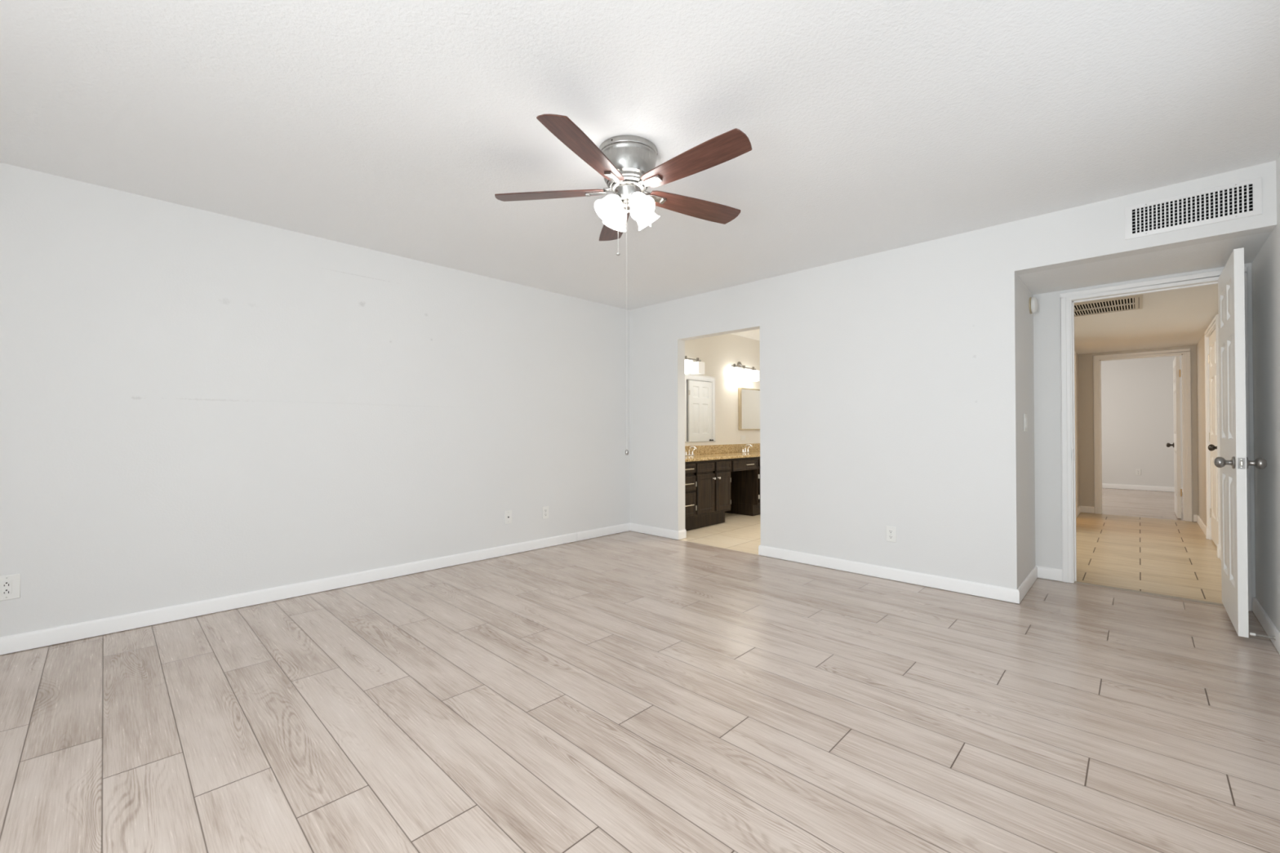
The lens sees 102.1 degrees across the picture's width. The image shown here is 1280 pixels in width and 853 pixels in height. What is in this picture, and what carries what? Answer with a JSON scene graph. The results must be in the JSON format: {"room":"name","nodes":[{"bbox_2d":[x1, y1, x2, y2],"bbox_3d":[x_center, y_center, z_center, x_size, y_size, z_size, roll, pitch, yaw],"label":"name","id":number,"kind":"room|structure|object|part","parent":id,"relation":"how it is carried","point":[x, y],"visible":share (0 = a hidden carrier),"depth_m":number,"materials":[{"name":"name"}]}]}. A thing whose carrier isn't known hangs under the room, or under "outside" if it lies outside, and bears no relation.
{"room":"empty bedroom","nodes":[
{"label":"empty bedroom","id":0,"kind":"room"},
{"bbox_2d":[0,162,759,654],"bbox_3d":[-0.469,-0.071,5.443,0.120,2.440,10.340,-1,-1,44],"label":"wall","id":1,"kind":"structure","parent":0,"point":[196,405],"depth_m":3.33,"materials":[{"name":"paint"}]},
{"bbox_2d":[0,573,20,600],"bbox_3d":[-3.145,0.800,2.569,0.009,0.122,0.088,-1,-1,44],"label":"power outlet","id":2,"kind":"object","parent":1,"relation":"attached to","point":[10,585],"visible":1,"depth_m":2.58,"materials":[{"name":"white plastic"}]},
{"bbox_2d":[0,580,12,595],"bbox_3d":[-3.143,0.800,2.567,0.002,0.068,0.035,-1,-1,44],"label":"receptacle","id":3,"kind":"object","parent":2,"relation":"attached to","point":[6,585],"depth_m":2.57,"materials":[{"name":"white plastic"}]},
{"bbox_2d":[0,522,630,654],"bbox_3d":[-2.016,1.091,3.732,0.013,0.085,5.500,-1,-1,44],"label":"baseboard","id":4,"kind":"structure","parent":1,"relation":"attached to","point":[55,635],"depth_m":3.29,"materials":[{"name":"white paint"}]},
{"bbox_2d":[504,510,511,524],"bbox_3d":[-1.172,0.807,4.609,0.012,0.116,0.072,-1,-1,44],"label":"cable wall plate","id":5,"kind":"object","parent":1,"relation":"attached to","point":[508,514],"visible":1,"depth_m":4.61,"materials":[{"name":"white plastic"}]},
{"bbox_2d":[542,506,548,519],"bbox_3d":[-0.894,0.816,4.900,0.009,0.114,0.070,-1,-1,44],"label":"power outlet","id":6,"kind":"object","parent":1,"relation":"attached to","point":[544,509],"visible":1,"depth_m":4.89,"materials":[{"name":"white plastic"}]},
{"bbox_2d":[684,355,704,374],"bbox_3d":[0.552,-0.790,6.319,0.142,0.264,0.600,-1,-1,44],"label":"vanity light","id":7,"kind":"object","parent":1,"relation":"attached to","point":[697,367],"visible":0.46,"depth_m":6.41,"materials":[{"name":"white glass"}]},
{"bbox_3d":[0.559,-0.732,6.313,0.124,0.148,0.124,-1,-1,44],"label":"lamp shade","id":8,"kind":"part","parent":7,"relation":"part of","materials":[{"name":"white glass"}]},
{"bbox_3d":[0.724,-0.731,6.484,0.124,0.148,0.124,-1,-1,44],"label":"lamp shade","id":9,"kind":"part","parent":7,"relation":"part of","materials":[{"name":"white glass"}]},
{"bbox_2d":[684,373,715,442],"bbox_3d":[0.549,-0.230,6.406,0.008,0.859,1.297,-1,-1,44],"label":"vanity mirror","id":10,"kind":"object","parent":1,"relation":"attached to","point":[700,390],"visible":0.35,"depth_m":6.63,"materials":[{"name":"clear glass"}]},
{"bbox_2d":[684,443,759,454],"bbox_3d":[0.911,0.301,6.766,0.020,0.116,2.675,-1,-1,44],"label":"backsplash","id":11,"kind":"structure","parent":1,"relation":"attached to","point":[729,448],"depth_m":6.94,"materials":[{"name":"beige stone"}]},
{"bbox_2d":[741,435,745,440],"bbox_3d":[1.467,0.163,7.353,0.008,0.070,0.114,-1,-1,44],"label":"power outlet","id":12,"kind":"object","parent":1,"relation":"attached to","point":[743,437],"visible":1,"depth_m":7.35,"materials":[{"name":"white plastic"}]},
{"bbox_2d":[728,361,759,382],"bbox_3d":[1.450,-0.783,7.249,0.142,0.264,0.600,-1,-1,44],"label":"vanity light","id":13,"kind":"object","parent":1,"relation":"attached to","point":[735,372],"visible":1,"depth_m":7.19,"materials":[{"name":"white glass"}]},
{"bbox_3d":[1.291,-0.727,7.071,0.124,0.148,0.124,-1,-1,44],"label":"lamp shade","id":14,"kind":"part","parent":13,"relation":"part of","materials":[{"name":"white glass"}]},
{"bbox_3d":[1.456,-0.726,7.242,0.124,0.148,0.124,-1,-1,44],"label":"lamp shade","id":15,"kind":"part","parent":13,"relation":"part of","materials":[{"name":"white glass"}]},
{"bbox_3d":[1.621,-0.724,7.413,0.124,0.148,0.124,-1,-1,44],"label":"lamp shade","id":16,"kind":"part","parent":13,"relation":"part of","materials":[{"name":"white glass"}]},
{"bbox_2d":[737,386,759,430],"bbox_3d":[1.668,-0.249,7.551,0.027,0.602,0.800,-1,-1,44],"label":"framed mirror","id":17,"kind":"object","parent":1,"relation":"attached to","point":[748,399],"visible":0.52,"depth_m":7.45,"materials":[{"name":"beige mirror"}]},
{"bbox_2d":[0,488,1279,852],"bbox_3d":[3.236,1.169,5.020,6.020,0.060,14.890,-1,-1,44],"label":"floor","id":18,"kind":"structure","parent":0,"point":[629,691],"depth_m":2.01,"materials":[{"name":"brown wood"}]},
{"bbox_2d":[684,458,731,530],"bbox_3d":[0.549,0.767,5.984,0.575,0.768,1.044,-1,-1,44],"label":"vanity cabinet","id":19,"kind":"object","parent":18,"relation":"on","point":[707,482],"visible":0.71,"depth_m":5.85,"materials":[{"name":"brown wood"}]},
{"bbox_3d":[0.496,0.847,5.569,0.020,0.247,0.321,-1,-1,44],"label":"drawer","id":20,"kind":"part","parent":19,"relation":"part of","materials":[{"name":"brown wood"}]},
{"bbox_3d":[0.496,0.617,5.571,0.020,0.160,0.321,-1,-1,44],"label":"drawer","id":21,"kind":"part","parent":19,"relation":"part of","materials":[{"name":"brown wood"}]},
{"bbox_3d":[0.496,0.457,5.572,0.020,0.100,0.321,-1,-1,44],"label":"drawer","id":22,"kind":"part","parent":19,"relation":"part of","materials":[{"name":"brown wood"}]},
{"bbox_3d":[0.738,0.459,5.824,0.020,0.100,0.318,-1,-1,44],"label":"false drawer","id":23,"kind":"part","parent":19,"relation":"part of","materials":[{"name":"brown wood"}]},
{"bbox_3d":[0.739,0.756,5.821,0.020,0.434,0.318,-1,-1,44],"label":"cabinet door","id":24,"kind":"part","parent":19,"relation":"part of","materials":[{"name":"brown wood"}]},
{"bbox_2d":[684,443,759,462],"bbox_3d":[1.106,0.314,6.579,0.561,0.146,2.675,-1,-1,44],"label":"countertop","id":25,"kind":"structure","parent":19,"relation":"on","point":[706,452],"depth_m":6.68,"materials":[{"name":"beige stone"}]},
{"bbox_2d":[684,446,697,456],"bbox_3d":[0.633,0.296,6.274,0.141,0.117,0.190,-1,-1,44],"label":"faucet","id":26,"kind":"object","parent":25,"relation":"on","point":[690,447],"visible":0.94,"depth_m":6.28,"materials":[{"name":"silver metal"}]},
{"bbox_3d":[0.637,0.292,6.271,0.132,0.108,0.026,-1,-1,44],"label":"spout","id":27,"kind":"part","parent":26,"relation":"part of","materials":[{"name":"silver metal"}]},
{"bbox_2d":[741,444,752,453],"bbox_3d":[1.502,0.303,7.173,0.141,0.117,0.190,-1,-1,44],"label":"faucet","id":28,"kind":"object","parent":25,"relation":"on","point":[751,446],"visible":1,"depth_m":7.17,"materials":[{"name":"silver metal"}]},
{"bbox_3d":[1.505,0.298,7.170,0.132,0.108,0.026,-1,-1,44],"label":"spout","id":29,"kind":"part","parent":28,"relation":"part of","materials":[{"name":"silver metal"}]},
{"bbox_3d":[0.976,0.460,6.070,0.020,0.100,0.290,-1,-1,44],"label":"false drawer","id":30,"kind":"part","parent":19,"relation":"part of","materials":[{"name":"brown wood"}]},
{"bbox_3d":[0.976,0.757,6.067,0.020,0.434,0.290,-1,-1,44],"label":"cabinet door","id":31,"kind":"part","parent":19,"relation":"part of","materials":[{"name":"brown wood"}]},
{"bbox_2d":[724,457,760,515],"bbox_3d":[1.669,0.775,7.144,0.575,0.768,0.976,-1,-1,44],"label":"vanity cabinet","id":32,"kind":"object","parent":18,"relation":"on","point":[744,484],"visible":0.18,"depth_m":6.76,"materials":[{"name":"brown wood"}]},
{"bbox_2d":[730,457,758,471],"bbox_3d":[1.137,0.467,6.563,0.527,0.158,0.602,-1,-1,44],"label":"drawer","id":33,"kind":"object","parent":32,"relation":"attached to","point":[749,463],"visible":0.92,"depth_m":6.38,"materials":[{"name":"brown wood"}]},
{"bbox_3d":[1.685,0.762,6.801,0.020,0.434,0.425,-1,-1,44],"label":"cabinet door","id":34,"kind":"part","parent":32,"relation":"part of","materials":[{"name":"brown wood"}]},
{"bbox_2d":[1074,581,1223,605],"bbox_3d":[3.425,1.121,3.486,0.762,0.008,0.040,-1,-1,44],"label":"trim","id":35,"kind":"structure","parent":18,"relation":"on","point":[1078,582],"depth_m":3.47,"materials":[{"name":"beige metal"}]},
{"bbox_2d":[0,0,1279,341],"bbox_3d":[1.212,-1.348,3.829,4.800,0.080,10.340,-1,-1,44],"label":"ceiling","id":36,"kind":"structure","parent":0,"point":[396,127],"depth_m":2.18,"materials":[{"name":"white paint"}]},
{"bbox_2d":[494,114,751,454],"bbox_3d":[-0.021,-0.592,2.439,1.216,1.450,1.262,-1,-1,44],"label":"ceiling fan","id":37,"kind":"object","parent":36,"relation":"hanging from","point":[626,164],"visible":1,"depth_m":2.37,"materials":[{"name":"brown wood"}]},
{"bbox_3d":[-0.441,-1.129,2.523,0.542,0.006,0.140,0,12,7],"label":"blade","id":38,"kind":"part","parent":37,"relation":"part of","materials":[{"name":"brown wood"}]},
{"bbox_3d":[-0.219,-1.133,2.127,0.140,0.006,0.542,13,5,24],"label":"blade","id":39,"kind":"part","parent":37,"relation":"part of","materials":[{"name":"brown wood"}]},
{"bbox_3d":[-0.146,-1.139,2.489,0.058,0.007,0.032,0,-1,7],"label":"arm","id":40,"kind":"part","parent":37,"relation":"part of","materials":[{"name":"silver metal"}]},
{"bbox_3d":[-0.150,-1.024,2.418,0.123,0.129,0.127,-1,-1,44],"label":"lamp shade","id":41,"kind":"part","parent":37,"relation":"part of","materials":[{"name":"white glass"}]},
{"bbox_3d":[-0.141,-1.029,2.423,0.043,0.086,0.073,-1,-1,44],"label":"bulb","id":42,"kind":"part","parent":37,"relation":"part of","materials":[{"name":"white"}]},
{"bbox_3d":[-0.116,-1.023,2.569,0.127,0.129,0.123,-1,-1,44],"label":"lamp shade","id":43,"kind":"part","parent":37,"relation":"part of","materials":[{"name":"white glass"}]},
{"bbox_3d":[-0.134,-1.127,2.856,0.140,0.006,0.542,-12,2,-11],"label":"blade","id":44,"kind":"part","parent":37,"relation":"part of","materials":[{"name":"brown wood"}]},
{"bbox_3d":[-0.104,-0.956,2.451,0.004,0.277,0.004,-1,-1,44],"label":"pull chain","id":45,"kind":"part","parent":37,"relation":"part of","materials":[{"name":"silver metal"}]},
{"bbox_3d":[-0.063,-0.481,2.437,0.002,1.183,0.002,-1,-1,44],"label":"pull chain","id":46,"kind":"part","parent":37,"relation":"part of","materials":[{"name":"grey metal"}]},
{"bbox_3d":[-0.003,-1.029,2.394,0.073,0.086,0.043,-1,-1,44],"label":"bulb","id":47,"kind":"part","parent":37,"relation":"part of","materials":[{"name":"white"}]},
{"bbox_3d":[0.001,-1.025,2.385,0.127,0.129,0.123,-1,-1,44],"label":"lamp shade","id":48,"kind":"part","parent":37,"relation":"part of","materials":[{"name":"white glass"}]},
{"bbox_3d":[0.020,-1.139,2.521,0.058,0.007,0.032,0,-1,-29],"label":"arm","id":49,"kind":"part","parent":37,"relation":"part of","materials":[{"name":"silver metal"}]},
{"bbox_3d":[0.035,-1.024,2.535,0.123,0.129,0.127,-1,-1,44],"label":"lamp shade","id":50,"kind":"part","parent":37,"relation":"part of","materials":[{"name":"white glass"}]},
{"bbox_3d":[0.279,-1.129,2.667,0.542,0.006,0.140,0,-13,-29],"label":"blade","id":51,"kind":"part","parent":37,"relation":"part of","materials":[{"name":"brown wood"}]},
{"bbox_3d":[0.226,-1.133,2.216,0.542,0.006,0.140,-1,-13,43],"label":"blade","id":52,"kind":"part","parent":37,"relation":"part of","materials":[{"name":"brown wood"}]},
{"bbox_2d":[629,160,1276,601],"bbox_3d":[1.567,-0.085,4.186,4.555,2.440,0.120,-1,-1,44],"label":"wall","id":53,"kind":"structure","parent":0,"point":[889,380],"depth_m":3.82,"materials":[{"name":"paint"}]},
{"bbox_2d":[630,522,686,539],"bbox_3d":[0.177,1.102,5.507,0.704,0.085,0.128,-1,-1,44],"label":"baseboard","id":54,"kind":"structure","parent":53,"relation":"attached to","point":[677,535],"depth_m":5.40,"materials":[{"name":"white paint"}]},
{"bbox_2d":[885,525,896,542],"bbox_3d":[1.851,0.794,3.816,0.070,0.114,0.009,-1,-1,44],"label":"power outlet","id":55,"kind":"object","parent":53,"relation":"attached to","point":[891,531],"visible":1,"depth_m":3.81,"materials":[{"name":"white plastic"}]},
{"bbox_2d":[758,545,1062,604],"bbox_3d":[2.061,1.087,4.172,2.022,0.085,0.824,-1,-1,44],"label":"baseboard","id":56,"kind":"structure","parent":53,"relation":"attached to","point":[1002,593],"depth_m":3.77,"materials":[{"name":"white paint"}]},
{"bbox_2d":[1124,177,1262,239],"bbox_3d":[2.943,-1.159,2.773,0.502,0.185,0.012,-1,-1,44],"label":"air vent","id":57,"kind":"object","parent":53,"relation":"in","point":[1242,199],"visible":1,"depth_m":2.76,"materials":[{"name":"white metal"}]},
{"bbox_2d":[1017,275,1079,584],"bbox_3d":[4.142,-0.081,5.210,0.139,2.440,4.930,-1,-1,44],"label":"wall","id":58,"kind":"structure","parent":0,"point":[1025,320],"depth_m":3.62,"materials":[{"name":"paint"}]},
{"bbox_2d":[1023,413,1027,431],"bbox_3d":[2.659,-0.028,3.566,0.008,0.120,0.118,-1,-1,44],"label":"light switch","id":59,"kind":"object","parent":58,"relation":"attached to","point":[1025,419],"visible":1,"depth_m":3.54,"materials":[{"name":"white plastic"}]},
{"bbox_2d":[1029,297,1037,314],"bbox_3d":[2.865,-0.883,3.766,0.040,0.120,0.120,-1,-1,44],"label":"smoke detector","id":60,"kind":"object","parent":58,"relation":"attached to","point":[1033,300],"visible":1,"depth_m":3.73,"materials":[{"name":"beige plastic"}]},
{"bbox_2d":[1074,350,1077,517],"bbox_3d":[5.236,0.097,6.259,0.016,2.097,0.876,-1,-1,44],"label":"door frame","id":61,"kind":"structure","parent":58,"relation":"attached to","point":[1074,350],"depth_m":6.54,"materials":[{"name":"white paint"}]},
{"bbox_2d":[1033,262,1255,611],"bbox_3d":[2.838,-0.088,4.085,2.585,2.440,0.120,-1,-1,44],"label":"wall","id":62,"kind":"structure","parent":58,"relation":"in","point":[1046,355],"depth_m":3.81,"materials":[{"name":"paint"}]},
{"bbox_2d":[1077,506,1221,559],"bbox_3d":[4.855,1.090,5.083,1.087,0.085,4.110,-1,-1,44],"label":"baseboard","id":63,"kind":"structure","parent":58,"relation":"attached to","point":[1197,518],"depth_m":6.20,"materials":[{"name":"white paint"}]},
{"bbox_2d":[1077,345,1198,521],"bbox_3d":[6.267,-0.072,6.668,3.930,2.440,0.120,-1,-1,44],"label":"wall","id":64,"kind":"structure","parent":0,"point":[1085,362],"depth_m":6.86,"materials":[{"name":"paint"}]},
{"bbox_2d":[1093,348,1192,521],"bbox_3d":[6.354,0.104,6.572,0.885,2.084,0.137,-1,-1,44],"label":"door frame","id":65,"kind":"structure","parent":64,"relation":"attached to","point":[1184,353],"depth_m":6.35,"materials":[{"name":"white paint"}]},
{"bbox_2d":[1166,355,1182,518],"bbox_3d":[6.877,0.131,6.672,0.115,2.008,0.752,-1,-1,44],"label":"door","id":66,"kind":"structure","parent":64,"relation":"in","point":[1176,371],"depth_m":6.40,"materials":[{"name":"white paint"}]},
{"bbox_3d":[7.082,0.248,6.912,0.074,0.066,0.066,-1,-1,44],"label":"knob","id":67,"kind":"part","parent":66,"relation":"part of","materials":[{"name":"brown metal"}]},
{"bbox_2d":[1101,355,1182,492],"bbox_3d":[9.115,-0.052,9.618,3.930,2.440,0.120,-1,-1,44],"label":"wall","id":68,"kind":"structure","parent":0,"point":[1137,413],"depth_m":9.49,"materials":[{"name":"paint"}]},
{"bbox_2d":[1135,468,1141,475],"bbox_3d":[9.143,0.837,9.494,0.070,0.114,0.009,-1,-1,44],"label":"power outlet","id":69,"kind":"object","parent":68,"relation":"attached to","point":[1138,472],"visible":1,"depth_m":9.49,"materials":[{"name":"white plastic"}]},
{"bbox_2d":[1102,483,1182,492],"bbox_3d":[9.070,1.121,9.559,3.790,0.085,0.013,-1,-1,44],"label":"baseboard","id":70,"kind":"structure","parent":68,"relation":"attached to","point":[1104,485],"depth_m":9.48,"materials":[{"name":"white paint"}]},
{"bbox_2d":[1017,231,1272,354],"bbox_3d":[4.611,-1.015,4.848,1.330,0.060,5.050,-1,-1,44],"label":"ceiling","id":71,"kind":"structure","parent":0,"point":[1181,317],"depth_m":3.91,"materials":[{"name":"white paint"}]},
{"bbox_2d":[1074,294,1142,316],"bbox_3d":[3.770,-0.982,4.298,0.583,0.012,0.640,-1,-1,44],"label":"ceiling vent","id":72,"kind":"object","parent":71,"relation":"in","point":[1132,302],"visible":0.69,"depth_m":4.22,"materials":[{"name":"beige metal"}]},
{"bbox_2d":[1196,153,1279,631],"bbox_3d":[3.011,-0.104,2.313,0.125,2.440,10.670,-1,-1,44],"label":"wall","id":73,"kind":"structure","parent":0,"point":[1265,266],"depth_m":2.83,"materials":[{"name":"paint"}]},
{"bbox_2d":[1059,266,1251,611],"bbox_3d":[3.429,0.075,3.502,0.895,2.099,0.139,-1,-1,44],"label":"door frame","id":74,"kind":"structure","parent":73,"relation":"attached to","point":[1067,300],"depth_m":3.73,"materials":[{"name":"white paint"}]},
{"bbox_2d":[1204,314,1221,558],"bbox_3d":[5.410,0.084,4.812,0.147,2.097,1.136,-1,-1,44],"label":"door frame","id":75,"kind":"structure","parent":73,"relation":"attached to","point":[1214,325],"depth_m":5.19,"materials":[{"name":"white paint"}]},
{"bbox_2d":[1208,329,1217,546],"bbox_3d":[5.372,0.111,4.859,0.109,2.015,0.982,-1,-1,44],"label":"door","id":76,"kind":"structure","parent":73,"relation":"in","point":[1212,446],"depth_m":4.96,"materials":[{"name":"white paint"}]},
{"bbox_3d":[5.060,0.187,4.560,0.074,0.066,0.066,-1,-1,44],"label":"knob","id":77,"kind":"part","parent":76,"relation":"part of","materials":[{"name":"brown metal"}]},
{"bbox_2d":[1213,247,1266,637],"bbox_3d":[3.375,0.082,2.950,0.183,2.013,0.773,-1,-1,44],"label":"door","id":78,"kind":"structure","parent":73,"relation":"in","point":[1233,463],"depth_m":2.75,"materials":[{"name":"white paint"}]},
{"bbox_3d":[3.118,0.192,2.761,0.074,0.066,0.066,-1,-1,44],"label":"knob","id":79,"kind":"part","parent":78,"relation":"part of","materials":[{"name":"grey metal"}]},
{"bbox_3d":[3.114,0.191,2.679,0.025,0.056,0.002,-1,-1,44],"label":"latch plate","id":80,"kind":"part","parent":78,"relation":"part of","materials":[{"name":"silver metal"}]},
{"bbox_3d":[3.196,0.191,2.686,0.074,0.066,0.066,-1,-1,44],"label":"knob","id":81,"kind":"part","parent":78,"relation":"part of","materials":[{"name":"grey metal"}]},
{"bbox_2d":[1252,596,1279,654],"bbox_3d":[1.532,1.060,0.869,0.013,0.085,6.310,-1,-1,44],"label":"baseboard","id":82,"kind":"structure","parent":73,"relation":"attached to","point":[1264,619],"depth_m":2.79,"materials":[{"name":"white paint"}]},
{"bbox_2d":[1249,632,1275,640],"bbox_3d":[3.169,1.067,2.634,0.084,0.022,0.022,-1,-1,44],"label":"door stop","id":83,"kind":"object","parent":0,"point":[1251,633],"visible":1,"depth_m":2.63,"materials":[{"name":"silver metal"}]}
]}

